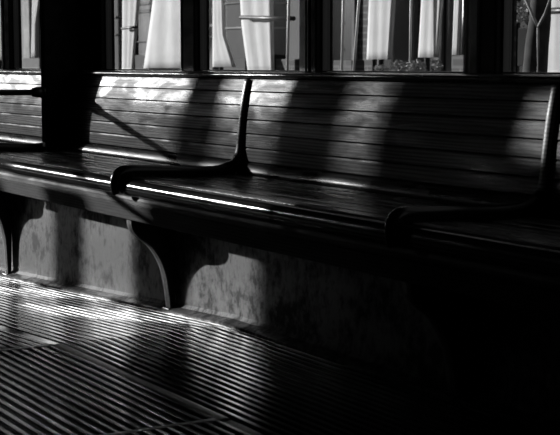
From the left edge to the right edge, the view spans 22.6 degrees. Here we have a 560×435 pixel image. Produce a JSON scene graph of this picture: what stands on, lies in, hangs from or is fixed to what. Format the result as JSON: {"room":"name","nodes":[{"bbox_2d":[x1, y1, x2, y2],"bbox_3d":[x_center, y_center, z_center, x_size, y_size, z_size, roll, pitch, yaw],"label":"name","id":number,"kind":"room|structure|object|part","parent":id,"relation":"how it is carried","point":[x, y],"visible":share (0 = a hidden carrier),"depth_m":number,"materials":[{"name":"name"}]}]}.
{"room":"vehicle interior","nodes":[
{"label":"vehicle interior","id":0,"kind":"room"},
{"bbox_2d":[0,328,48,348],"bbox_3d":[-4.670,0.312,9.300,2.168,0.677,11.398,-4,7,-31],"label":"floor","id":1,"kind":"structure","parent":0,"point":[8,339],"depth_m":5.07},
{"bbox_2d":[0,346,249,434],"bbox_3d":[-0.134,0.824,1.750,2.168,0.050,6.168,-4,7,-31],"label":"floor","id":2,"kind":"structure","parent":0,"point":[54,390],"depth_m":4.11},
{"bbox_2d":[0,344,54,354],"bbox_3d":[-1.730,0.534,4.394,2.168,0.051,0.030,-4,7,-31],"label":"trim","id":3,"kind":"structure","parent":2,"relation":"on","point":[8,350],"depth_m":4.89,"materials":[{"name":"metal"}]},
{"bbox_2d":[102,418,218,434],"bbox_3d":[-1.104,0.647,3.358,2.168,0.051,0.020,-4,7,-31],"label":"trim","id":4,"kind":"structure","parent":2,"relation":"on","point":[198,422],"depth_m":3.82,"materials":[{"name":"metal"}]},
{"bbox_2d":[0,276,555,434],"bbox_3d":[-1.829,0.520,7.400,0.670,0.677,17.600,-4,7,-31],"label":"floor","id":5,"kind":"structure","parent":0,"point":[262,385],"depth_m":4.50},
{"bbox_2d":[0,325,59,344],"bbox_3d":[-3.726,0.247,9.863,0.032,0.664,11.398,-4,7,-31],"label":"trim","id":6,"kind":"structure","parent":5,"relation":"on","point":[1,327],"depth_m":5.20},
{"bbox_2d":[0,74,64,274],"bbox_3d":[-2.034,-0.338,8.478,0.654,1.053,2.590,-4,7,-31],"label":"slatted bench","id":7,"kind":"object","parent":5,"relation":"on","point":[18,142],"visible":0.48,"depth_m":7.95,"materials":[{"name":"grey wood"}]},
{"bbox_3d":[-1.505,0.054,7.356,0.201,0.511,0.012,-4,7,-31],"label":"leg","id":8,"kind":"part","parent":7,"relation":"part of","materials":[{"name":"black metal"}]},
{"bbox_3d":[-1.433,-0.360,7.413,0.597,0.138,0.054,-4,7,-31],"label":"divider arm","id":9,"kind":"part","parent":7,"relation":"part of","materials":[{"name":"black metal"}]},
{"bbox_2d":[55,344,228,420],"bbox_3d":[-0.469,0.524,4.432,0.032,0.042,1.220,-4,7,-31],"label":"floor strip","id":10,"kind":"object","parent":5,"relation":"on","point":[122,373],"visible":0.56,"depth_m":4.33,"materials":[{"name":"metal"}]},
{"bbox_2d":[220,419,263,434],"bbox_3d":[1.121,0.815,1.798,0.032,0.037,4.960,-4,7,-31],"label":"trim","id":11,"kind":"structure","parent":5,"relation":"on","point":[232,423],"depth_m":3.83,"materials":[{"name":"grey metal"}]},
{"bbox_2d":[0,76,559,396],"bbox_3d":[0.081,-0.006,4.967,0.654,0.948,5.585,-4,7,-31],"label":"slatted bench","id":12,"kind":"object","parent":5,"relation":"on","point":[498,248],"visible":1,"depth_m":4.89,"materials":[{"name":"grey wood"}]},
{"bbox_2d":[39,0,85,147],"bbox_3d":[-1.156,-1.367,7.377,0.244,1.990,0.050,-4,7,-31],"label":"post","id":13,"kind":"object","parent":12,"relation":"on","point":[62,22],"depth_m":7.41,"materials":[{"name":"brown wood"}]},
{"bbox_2d":[0,86,45,97],"bbox_3d":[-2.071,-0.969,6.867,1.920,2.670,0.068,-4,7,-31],"label":"grab rail","id":14,"kind":"object","parent":13,"relation":"attached to","point":[38,92],"visible":1,"depth_m":7.34,"materials":[{"name":"black metal"}]},
{"bbox_3d":[-2.076,-0.608,6.904,1.870,0.031,0.032,-4,7,-31],"label":"rail","id":15,"kind":"part","parent":14,"relation":"part of","materials":[{"name":"black metal"}]},
{"bbox_3d":[-0.518,0.181,5.714,0.201,0.406,0.012,-4,7,-31],"label":"leg","id":16,"kind":"part","parent":12,"relation":"part of","materials":[{"name":"black metal"}]},
{"bbox_3d":[-0.420,-0.176,5.734,0.597,0.138,0.054,-4,7,-31],"label":"divider arm","id":17,"kind":"part","parent":12,"relation":"part of","materials":[{"name":"black metal"}]},
{"bbox_3d":[-0.158,-0.417,5.865,0.073,0.326,0.047,-4,7,-31],"label":"divider post","id":18,"kind":"part","parent":12,"relation":"part of","materials":[{"name":"black metal"}]},
{"bbox_3d":[-0.146,-0.036,4.826,0.054,0.067,5.585,-4,7,-31],"label":"rail","id":19,"kind":"part","parent":12,"relation":"part of","materials":[{"name":"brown wood"}]},
{"bbox_3d":[0.456,0.344,4.099,0.201,0.377,0.012,-4,7,-31],"label":"leg","id":20,"kind":"part","parent":12,"relation":"part of","materials":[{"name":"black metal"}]},
{"bbox_3d":[0.519,0.525,4.160,0.042,0.012,0.065,-4,7,-31],"label":"foot plate","id":21,"kind":"part","parent":12,"relation":"part of","materials":[{"name":"black metal"}]},
{"bbox_3d":[0.554,0.001,4.120,0.597,0.138,0.054,-4,7,-31],"label":"divider arm","id":22,"kind":"part","parent":12,"relation":"part of","materials":[{"name":"black metal"}]},
{"bbox_3d":[0.816,-0.240,4.252,0.073,0.326,0.047,-4,7,-31],"label":"divider post","id":23,"kind":"part","parent":12,"relation":"part of","materials":[{"name":"black metal"}]},
{"bbox_2d":[0,194,559,434],"bbox_3d":[-1.516,0.308,7.566,0.076,1.062,17.600,-4,7,-31],"label":"wall","id":24,"kind":"structure","parent":0,"point":[362,321],"depth_m":4.90,"materials":[{"name":"paint"}]},
{"bbox_2d":[0,0,559,217],"bbox_3d":[-1.103,-0.768,7.697,0.092,2.050,17.600,-4,7,-31],"label":"wall","id":25,"kind":"structure","parent":0,"point":[3,74],"depth_m":6.69,"materials":[{"name":"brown wood"}]},
{"bbox_2d":[12,0,40,68],"bbox_3d":[-1.329,-1.338,8.007,0.038,0.985,1.068,-4,7,-31],"label":"window","id":26,"kind":"structure","parent":25,"relation":"in","point":[15,11],"depth_m":8.48,"materials":[{"name":"paint"}]},
{"bbox_2d":[92,0,94,69],"bbox_3d":[-0.983,-1.268,7.345,0.006,0.980,0.010,-4,7,-31],"label":"trim","id":27,"kind":"structure","parent":25,"relation":"attached to","point":[92,0],"depth_m":7.38,"materials":[{"name":"paint"}]},
{"bbox_2d":[105,0,180,70],"bbox_3d":[-0.658,-1.216,6.897,0.038,0.985,0.938,-4,7,-31],"label":"window","id":28,"kind":"structure","parent":25,"relation":"in","point":[108,3],"depth_m":7.32,"materials":[{"name":"paint"}]},
{"bbox_2d":[180,0,182,70],"bbox_3d":[-0.450,-1.173,6.489,0.028,0.982,0.012,-4,7,-31],"label":"track","id":29,"kind":"object","parent":28,"relation":"attached to","point":[181,1],"visible":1,"depth_m":6.51,"materials":[{"name":"metal"}]},
{"bbox_2d":[199,0,299,71],"bbox_3d":[-0.100,-1.115,5.971,0.038,0.985,0.999,-4,7,-31],"label":"window","id":30,"kind":"structure","parent":25,"relation":"in","point":[202,3],"depth_m":6.42,"materials":[{"name":"paint"}]},
{"bbox_2d":[299,0,306,71],"bbox_3d":[0.101,-1.073,5.575,0.028,0.982,0.050,-4,7,-31],"label":"track","id":31,"kind":"object","parent":30,"relation":"attached to","point":[302,3],"visible":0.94,"depth_m":5.60,"materials":[{"name":"metal"}]},
{"bbox_2d":[307,0,310,71],"bbox_3d":[0.122,-1.069,5.541,0.028,0.982,0.012,-4,7,-31],"label":"track","id":32,"kind":"object","parent":30,"relation":"attached to","point":[308,1],"visible":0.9,"depth_m":5.57,"materials":[{"name":"metal"}]},
{"bbox_2d":[0,69,559,84],"bbox_3d":[-1.173,-0.792,7.652,0.119,0.031,17.600,-4,7,-31],"label":"sill","id":33,"kind":"structure","parent":25,"relation":"attached to","point":[342,76],"depth_m":5.29,"materials":[{"name":"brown wood"}]},
{"bbox_2d":[321,0,462,72],"bbox_3d":[0.441,-1.017,5.076,0.038,0.985,1.021,-4,7,-31],"label":"window","id":34,"kind":"structure","parent":25,"relation":"in","point":[325,4],"depth_m":5.54,"materials":[{"name":"paint"}]},
{"bbox_2d":[463,0,470,72],"bbox_3d":[0.636,-0.976,4.688,0.028,0.982,0.022,-4,7,-31],"label":"track","id":35,"kind":"object","parent":34,"relation":"attached to","point":[467,3],"visible":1,"depth_m":4.72,"materials":[{"name":"metal"}]},
{"bbox_2d":[501,0,559,73],"bbox_3d":[1.029,-0.910,4.102,0.038,0.985,1.105,-4,7,-31],"label":"window","id":36,"kind":"structure","parent":25,"relation":"in","point":[506,4],"depth_m":4.60,"materials":[{"name":"paint"}]},
{"bbox_3d":[-3.640,-1.758,11.837,0.038,0.985,7.746,-4,7,-31],"label":"window","id":37,"kind":"structure","parent":25,"relation":"in","visible":0},
{"bbox_2d":[0,0,4,68],"bbox_3d":[-1.692,-1.399,8.545,0.028,0.982,0.030,-4,7,-31],"label":"track","id":38,"kind":"object","parent":37,"relation":"attached to","point":[1,1],"visible":0.57,"depth_m":8.56,"materials":[{"name":"metal"}]},
{"bbox_2d":[311,0,332,71],"bbox_3d":[0.166,-1.066,5.527,0.082,0.985,0.041,-4,7,-31],"label":"wall","id":39,"kind":"structure","parent":0,"point":[315,4],"depth_m":5.54,"materials":[{"name":"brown wood"}]},
{"bbox_2d":[481,0,514,73],"bbox_3d":[0.722,-0.965,4.606,0.082,0.985,0.079,-4,7,-31],"label":"wall","id":40,"kind":"structure","parent":0,"point":[491,17],"depth_m":4.62,"materials":[{"name":"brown wood"}]},
{"label":"outside","id":41,"kind":"structure","parent":0,"visible":0},
{"bbox_3d":[-3.215,-1.402,27.235,7.500,0.250,90.000,-4,7,-31],"label":"pavement","id":42,"kind":"object","parent":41,"visible":0},
{"bbox_2d":[22,0,38,57],"bbox_3d":[-4.150,-3.309,23.756,0.352,4.600,0.352,-4,7,-31],"label":"stone pillar","id":43,"kind":"structure","parent":42,"relation":"on","point":[26,4],"depth_m":23.62,"materials":[{"name":"grey stone"}]},
{"bbox_2d":[22,58,38,67],"bbox_3d":[-4.050,-1.691,22.346,0.300,1.690,2.292,-4,7,-31],"label":"stone ledge","id":44,"kind":"object","parent":42,"relation":"on","point":[26,62],"visible":0.03,"depth_m":21.66,"materials":[{"name":"grey stone"}]},
{"bbox_2d":[114,0,138,68],"bbox_3d":[-2.199,-2.904,20.062,0.315,4.600,0.305,-4,7,-31],"label":"stone pillar","id":45,"kind":"structure","parent":42,"relation":"on","point":[117,3],"depth_m":20.03,"materials":[{"name":"grey stone"}]},
{"bbox_2d":[135,0,179,68],"bbox_3d":[-1.704,-2.826,19.351,0.468,4.600,0.458,-4,7,-31],"label":"stone pillar","id":46,"kind":"structure","parent":42,"relation":"on","point":[145,7],"depth_m":19.29,"materials":[{"name":"grey stone"}]},
{"bbox_2d":[21,0,298,58],"bbox_3d":[-0.746,-6.451,24.887,5.100,10.600,15.600,-4,7,-31],"label":"building","id":47,"kind":"structure","parent":42,"relation":"on","point":[294,4],"depth_m":18.98,"materials":[{"name":"grey stone"}]},
{"bbox_2d":[209,0,225,69],"bbox_3d":[-0.828,-2.688,18.098,0.232,4.600,0.222,-4,7,-31],"label":"stone pillar","id":48,"kind":"structure","parent":42,"relation":"on","point":[210,1],"depth_m":18.05,"materials":[{"name":"grey stone"}]},
{"bbox_2d":[223,0,287,69],"bbox_3d":[-0.307,-2.588,17.184,0.620,4.600,0.610,-4,7,-31],"label":"stone pillar","id":49,"kind":"structure","parent":42,"relation":"on","point":[234,35],"depth_m":17.07,"materials":[{"name":"grey stone"}]},
{"bbox_2d":[276,59,298,69],"bbox_3d":[0.126,-0.833,14.706,0.150,1.651,0.402,-4,7,-31],"label":"planter box","id":50,"kind":"object","parent":42,"relation":"on","point":[280,63],"visible":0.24,"depth_m":14.53,"materials":[{"name":"concrete"}]},
{"bbox_2d":[333,60,363,70],"bbox_3d":[0.674,-0.727,13.798,0.150,1.638,0.335,-4,7,-31],"label":"planter box","id":51,"kind":"object","parent":42,"relation":"on","point":[347,64],"visible":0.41,"depth_m":13.60,"materials":[{"name":"concrete"}]},
{"bbox_2d":[333,0,528,71],"bbox_3d":[5.137,-5.170,13.209,5.100,10.600,10.200,-4,7,-31],"label":"building","id":52,"kind":"structure","parent":42,"relation":"on","point":[400,51],"depth_m":15.19,"materials":[{"name":"brick"}]},
{"bbox_3d":[0.708,-1.978,16.204,0.050,1.400,0.600,-4,7,-31],"label":"pane","id":53,"kind":"part","parent":52,"relation":"part of","materials":[{"name":"clear glass"}]},
{"bbox_3d":[1.291,-1.872,15.238,0.050,1.400,0.600,-4,7,-31],"label":"pane","id":54,"kind":"part","parent":52,"relation":"part of","materials":[{"name":"clear glass"}]},
{"bbox_3d":[1.874,-1.766,14.272,0.050,1.400,0.600,-4,7,-31],"label":"pane","id":55,"kind":"part","parent":52,"relation":"part of","materials":[{"name":"clear glass"}]},
{"bbox_3d":[2.457,-1.660,13.306,0.050,1.400,0.600,-4,7,-31],"label":"pane","id":56,"kind":"part","parent":52,"relation":"part of","materials":[{"name":"clear glass"}]},
{"bbox_2d":[421,58,442,70],"bbox_3d":[1.373,-0.617,12.700,0.198,1.658,0.205,-4,7,-31],"label":"leafy bush","id":57,"kind":"object","parent":42,"relation":"on","point":[436,67],"visible":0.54,"depth_m":12.57,"materials":[{"name":"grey plant"}]},
{"bbox_2d":[516,0,529,26],"bbox_3d":[2.008,-0.723,11.413,0.301,2.150,0.312,-4,7,-31],"label":"leafy bush","id":58,"kind":"object","parent":42,"relation":"on","point":[520,10],"visible":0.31,"depth_m":11.29,"materials":[{"name":"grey plant"}]},
{"bbox_2d":[518,28,527,65],"bbox_3d":[1.987,-1.388,11.406,0.030,0.306,0.126,-4,7,-31],"label":"sign board","id":59,"kind":"object","parent":58,"relation":"attached to","point":[522,32],"visible":0.54,"depth_m":11.41,"materials":[{"name":"fabric"}]},
{"bbox_2d":[548,0,559,71],"bbox_3d":[2.194,-1.338,10.837,0.210,3.498,0.420,-4,7,-31],"label":"cloth banner","id":60,"kind":"object","parent":42,"relation":"on","point":[554,41],"visible":0.21,"depth_m":10.91,"materials":[{"name":"fabric"}]},
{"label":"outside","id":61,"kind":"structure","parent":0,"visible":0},
{"bbox_3d":[-8.232,-0.999,24.251,4.200,0.100,90.000,-4,7,-31],"label":"street","id":62,"kind":"object","parent":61,"visible":0},
{"bbox_2d":[0,10,1,67],"bbox_3d":[-4.195,-2.699,21.108,0.109,3.965,0.633,-4,7,-31],"label":"cloth banner","id":63,"kind":"object","parent":62,"relation":"on","point":[0,10],"visible":0.16,"depth_m":21.03,"materials":[{"name":"fabric"}]},
{"bbox_2d":[31,0,40,67],"bbox_3d":[-3.386,-2.520,19.772,0.109,3.901,0.488,-4,7,-31],"label":"cloth banner","id":64,"kind":"object","parent":62,"relation":"on","point":[35,3],"visible":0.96,"depth_m":19.82,"materials":[{"name":"fabric"}]},
{"bbox_2d":[121,0,139,68],"bbox_3d":[-1.780,-2.163,17.048,0.180,3.784,0.669,-4,7,-31],"label":"cloth banner","id":65,"kind":"object","parent":62,"relation":"on","point":[130,8],"visible":0.45,"depth_m":17.11,"materials":[{"name":"fabric"}]},
{"bbox_2d":[143,0,180,68],"bbox_3d":[-1.270,-2.061,16.269,0.114,3.751,1.284,-4,7,-31],"label":"cloth banner","id":66,"kind":"object","parent":62,"relation":"on","point":[163,49],"visible":0.69,"depth_m":16.31,"materials":[{"name":"fabric"}]},
{"bbox_2d":[212,0,235,69],"bbox_3d":[-0.585,-1.908,15.142,0.109,3.693,0.510,-4,7,-31],"label":"cloth banner","id":67,"kind":"object","parent":62,"relation":"on","point":[222,56],"visible":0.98,"depth_m":15.14,"materials":[{"name":"fabric"}]},
{"bbox_2d":[239,0,295,69],"bbox_3d":[-0.149,-1.809,14.348,0.186,3.670,1.352,-4,7,-31],"label":"cloth banner","id":68,"kind":"object","parent":62,"relation":"on","point":[257,17],"visible":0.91,"depth_m":14.41,"materials":[{"name":"fabric"}]},
{"bbox_2d":[286,0,289,69],"bbox_3d":[0.080,-1.770,13.555,0.040,3.764,0.211,-4,7,-31],"label":"pole","id":69,"kind":"object","parent":62,"relation":"on","point":[288,3],"visible":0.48,"depth_m":13.55,"materials":[{"name":"grey metal"}]},
{"bbox_2d":[340,0,344,70],"bbox_3d":[0.579,-1.686,12.922,0.037,3.736,0.168,-4,7,-31],"label":"pole","id":70,"kind":"object","parent":62,"relation":"on","point":[343,1],"visible":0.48,"depth_m":12.92,"materials":[{"name":"grey metal"}]},
{"bbox_2d":[352,0,359,70],"bbox_3d":[0.689,-1.648,12.644,0.034,3.723,0.496,-4,7,-31],"label":"pole","id":71,"kind":"object","parent":62,"relation":"on","point":[358,3],"visible":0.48,"depth_m":12.64,"materials":[{"name":"grey metal"}]},
{"bbox_2d":[367,0,395,70],"bbox_3d":[0.957,-1.571,12.594,0.109,3.578,0.511,-4,7,-31],"label":"cloth banner","id":72,"kind":"object","parent":62,"relation":"on","point":[381,13],"visible":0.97,"depth_m":12.57,"materials":[{"name":"fabric"}]},
{"bbox_2d":[374,64,389,70],"bbox_3d":[0.824,-0.454,11.478,0.143,1.602,0.147,-1,6,-7],"label":"leafy bush","id":73,"kind":"object","parent":62,"relation":"on","point":[381,67],"visible":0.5,"depth_m":11.38,"materials":[{"name":"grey plant"}]},
{"bbox_2d":[390,59,406,70],"bbox_3d":[1.008,-0.524,11.937,0.166,1.640,0.163,-4,7,-31],"label":"leafy bush","id":74,"kind":"object","parent":62,"relation":"on","point":[395,63],"visible":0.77,"depth_m":11.83,"materials":[{"name":"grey plant"}]},
{"bbox_2d":[409,0,411,69],"bbox_3d":[1.122,-1.567,12.025,0.028,3.695,0.051,-4,7,-31],"label":"pole","id":75,"kind":"object","parent":62,"relation":"on","point":[410,27],"visible":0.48,"depth_m":12.02,"materials":[{"name":"grey metal"}]},
{"bbox_2d":[404,59,426,70],"bbox_3d":[1.091,-0.458,11.321,0.184,1.644,0.181,-4,7,-31],"label":"leafy bush","id":76,"kind":"object","parent":62,"relation":"on","point":[412,64],"visible":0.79,"depth_m":11.21,"materials":[{"name":"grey plant"}]},
{"bbox_2d":[418,0,443,70],"bbox_3d":[1.339,-1.486,11.963,0.109,3.547,0.397,-4,7,-31],"label":"cloth banner","id":77,"kind":"object","parent":62,"relation":"on","point":[431,10],"visible":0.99,"depth_m":11.95,"materials":[{"name":"fabric"}]},
{"bbox_2d":[452,55,462,71],"bbox_3d":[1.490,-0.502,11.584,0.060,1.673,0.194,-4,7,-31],"label":"planter box","id":78,"kind":"object","parent":62,"relation":"on","point":[457,60],"visible":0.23,"depth_m":11.49,"materials":[{"name":"concrete"}]},
{"bbox_2d":[452,0,463,54],"bbox_3d":[1.514,-1.446,11.675,0.109,3.529,0.170,-4,7,-31],"label":"cloth banner","id":79,"kind":"object","parent":62,"relation":"on","point":[458,4],"visible":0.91,"depth_m":11.65,"materials":[{"name":"fabric"}]},
{"bbox_2d":[460,7,461,54],"bbox_3d":[1.596,-1.466,11.827,0.109,3.536,0.180,-4,7,-31],"label":"cloth banner","id":80,"kind":"object","parent":62,"relation":"on","point":[461,7],"visible":0.09,"depth_m":11.83,"materials":[{"name":"fabric"}]},
{"bbox_2d":[514,0,516,71],"bbox_3d":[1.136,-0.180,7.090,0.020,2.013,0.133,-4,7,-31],"label":"column","id":81,"kind":"structure","parent":62,"relation":"on","point":[515,0],"depth_m":6.95,"materials":[{"name":"brick"}]},
{"bbox_2d":[522,0,550,71],"bbox_3d":[1.951,-1.211,10.674,0.222,3.281,0.244,-4,7,-31],"label":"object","id":82,"kind":"object","parent":62,"relation":"on","point":[538,7],"visible":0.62,"depth_m":10.58,"materials":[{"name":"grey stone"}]},
{"bbox_2d":[525,0,550,71],"bbox_3d":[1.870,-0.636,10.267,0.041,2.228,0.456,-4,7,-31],"label":"street tree","id":83,"kind":"object","parent":62,"relation":"on","point":[537,24],"visible":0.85,"depth_m":10.19,"materials":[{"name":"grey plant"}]}
]}

